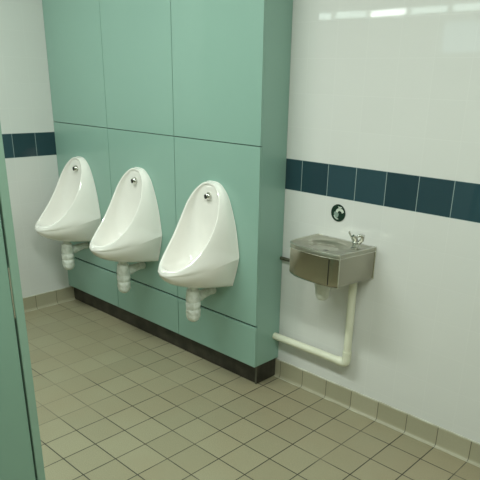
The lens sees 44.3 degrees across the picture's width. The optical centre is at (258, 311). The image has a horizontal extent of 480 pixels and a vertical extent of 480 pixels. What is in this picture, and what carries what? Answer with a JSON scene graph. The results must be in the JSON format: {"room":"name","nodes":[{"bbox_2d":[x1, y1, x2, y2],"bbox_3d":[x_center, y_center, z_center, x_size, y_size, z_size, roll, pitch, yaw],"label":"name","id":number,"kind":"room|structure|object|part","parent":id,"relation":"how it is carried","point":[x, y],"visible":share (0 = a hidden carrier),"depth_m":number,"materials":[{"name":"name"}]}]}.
{"room":"public restroom","nodes":[
{"label":"public restroom","id":0,"kind":"room"},
{"bbox_2d":[0,0,69,297],"bbox_3d":[-1.706,-1.176,3.344,0.120,2.600,1.450,20,28,39],"label":"wall","id":1,"kind":"structure","parent":0,"point":[26,114],"depth_m":3.63,"materials":[{"name":"tile"}]},
{"bbox_2d":[23,286,74,312],"bbox_3d":[-2.468,0.296,2.964,0.020,0.100,3.456,20,28,39],"label":"baseboard","id":2,"kind":"structure","parent":1,"relation":"attached to","point":[62,295],"depth_m":4.01,"materials":[{"name":"tile"}]},
{"bbox_2d":[25,299,479,479],"bbox_3d":[-1.255,0.790,2.048,6.140,0.100,3.840,20,28,39],"label":"floor","id":3,"kind":"structure","parent":0,"point":[115,399],"depth_m":2.70,"materials":[{"name":"tile"}]},
{"bbox_2d":[0,124,45,479],"bbox_3d":[-1.377,0.114,0.852,0.060,2.020,2.120,20,28,39],"label":"partition","id":4,"kind":"structure","parent":3,"relation":"on","point":[21,457],"depth_m":1.66,"materials":[{"name":"laminate"}]},
{"bbox_3d":[-0.906,-0.116,1.298,0.020,1.850,0.692,20,28,39],"label":"door","id":5,"kind":"part","parent":4,"relation":"part of","materials":[{"name":"laminate"}]},
{"bbox_2d":[277,0,479,442],"bbox_3d":[0.539,-0.753,2.417,4.794,2.600,0.120,20,28,39],"label":"wall","id":6,"kind":"structure","parent":0,"point":[384,108],"depth_m":2.43,"materials":[{"name":"tile"}]},
{"bbox_2d":[42,0,292,383],"bbox_3d":[-0.582,-1.079,3.179,1.779,2.598,0.194,20,28,39],"label":"panelling","id":7,"kind":"object","parent":6,"relation":"attached to","point":[189,94],"visible":0.84,"depth_m":2.98,"materials":[{"name":"green laminate"}]},
{"bbox_2d":[35,156,100,269],"bbox_3d":[-1.214,-0.586,3.615,0.369,0.692,0.331,20,28,39],"label":"urinal","id":8,"kind":"object","parent":7,"relation":"attached to","point":[72,213],"visible":0.99,"depth_m":3.59,"materials":[{"name":"white ceramic"}]},
{"bbox_3d":[-1.055,-1.774,3.279,0.593,1.399,0.013,20,28,39],"label":"panel","id":9,"kind":"part","parent":7,"relation":"part of","materials":[{"name":"green laminate"}]},
{"bbox_3d":[-1.084,-0.719,3.690,0.593,0.858,0.013,20,28,39],"label":"panel","id":10,"kind":"part","parent":7,"relation":"part of","materials":[{"name":"green laminate"}]},
{"bbox_3d":[-1.099,-0.209,3.888,0.593,0.217,0.013,20,28,39],"label":"access panel","id":11,"kind":"part","parent":7,"relation":"part of","materials":[{"name":"green laminate"}]},
{"bbox_2d":[89,167,161,292],"bbox_3d":[-0.776,-0.427,3.240,0.369,0.692,0.331,20,28,39],"label":"urinal","id":12,"kind":"object","parent":7,"relation":"attached to","point":[130,230],"visible":1,"depth_m":3.23,"materials":[{"name":"white ceramic"}]},
{"bbox_2d":[131,177,136,183],"bbox_3d":[-0.683,-0.716,3.226,0.038,0.039,0.033,20,28,39],"label":"outlet","id":13,"kind":"object","parent":12,"relation":"attached to","point":[133,179],"depth_m":3.22,"materials":[{"name":"silver metal"}]},
{"bbox_3d":[-0.621,-1.617,2.907,0.585,1.399,0.013,20,28,39],"label":"panel","id":14,"kind":"part","parent":7,"relation":"part of","materials":[{"name":"green laminate"}]},
{"bbox_3d":[-0.650,-0.562,3.317,0.585,0.858,0.013,20,28,39],"label":"panel","id":15,"kind":"part","parent":7,"relation":"part of","materials":[{"name":"green laminate"}]},
{"bbox_3d":[-0.665,-0.052,3.516,0.585,0.217,0.013,20,28,39],"label":"access panel","id":16,"kind":"part","parent":7,"relation":"part of","materials":[{"name":"green laminate"}]},
{"bbox_3d":[-0.578,-1.137,3.171,1.765,2.485,0.168,20,28,39],"label":"frame","id":17,"kind":"part","parent":7,"relation":"part of","materials":[{"name":"green laminate"}]},
{"bbox_2d":[158,181,238,321],"bbox_3d":[-0.340,-0.269,2.866,0.369,0.692,0.331,20,28,39],"label":"urinal","id":18,"kind":"object","parent":7,"relation":"attached to","point":[202,251],"visible":1,"depth_m":2.86,"materials":[{"name":"white ceramic"}]},
{"bbox_2d":[204,192,211,199],"bbox_3d":[-0.247,-0.558,2.852,0.038,0.039,0.033,20,28,39],"label":"outlet","id":19,"kind":"object","parent":18,"relation":"attached to","point":[207,195],"depth_m":2.84,"materials":[{"name":"silver metal"}]},
{"bbox_3d":[-0.231,0.105,3.144,0.593,0.217,0.013,20,28,39],"label":"access panel","id":20,"kind":"part","parent":7,"relation":"part of","materials":[{"name":"green laminate"}]},
{"bbox_3d":[-0.216,-0.405,2.945,0.593,0.858,0.013,20,28,39],"label":"panel","id":21,"kind":"part","parent":7,"relation":"part of","materials":[{"name":"green laminate"}]},
{"bbox_3d":[-0.187,-1.460,2.535,0.593,1.399,0.013,20,28,39],"label":"panel","id":22,"kind":"part","parent":7,"relation":"part of","materials":[{"name":"green laminate"}]},
{"bbox_3d":[0.074,-0.899,2.614,0.012,2.488,0.169,20,28,39],"label":"panel","id":23,"kind":"part","parent":7,"relation":"part of","materials":[{"name":"green laminate"}]},
{"bbox_2d":[280,231,376,300],"bbox_3d":[0.229,-0.233,2.644,0.528,0.310,0.250,20,28,39],"label":"fountain","id":24,"kind":"object","parent":6,"relation":"attached to","point":[327,262],"visible":1,"depth_m":2.50,"materials":[{"name":"silver metal"}]},
{"bbox_2d":[272,282,357,366],"bbox_3d":[0.260,0.000,2.824,0.469,0.445,0.042,20,28,39],"label":"pipe","id":25,"kind":"object","parent":24,"relation":"attached to","point":[345,360],"visible":0.98,"depth_m":2.74,"materials":[{"name":"beige plastic"}]},
{"bbox_2d":[315,283,330,300],"bbox_3d":[0.282,-0.100,2.595,0.074,0.101,0.074,20,28,39],"label":"drain pipe","id":26,"kind":"object","parent":24,"relation":"on","point":[322,292],"depth_m":2.57,"materials":[{"name":"white plastic"}]},
{"bbox_3d":[0.411,-0.309,2.502,0.023,0.039,0.035,20,28,39],"label":"spout","id":27,"kind":"part","parent":24,"relation":"part of","materials":[{"name":"silver metal"}]},
{"bbox_2d":[331,204,344,221],"bbox_3d":[0.354,-0.439,2.624,0.077,0.077,0.004,20,28,39],"label":"sign","id":28,"kind":"object","parent":6,"relation":"attached to","point":[337,211],"visible":1,"depth_m":2.62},
{"bbox_2d":[274,358,479,467],"bbox_3d":[1.096,0.663,2.277,2.813,0.100,0.020,20,28,39],"label":"baseboard","id":29,"kind":"structure","parent":6,"relation":"attached to","point":[463,448],"depth_m":2.72,"materials":[{"name":"tile"}]}
]}

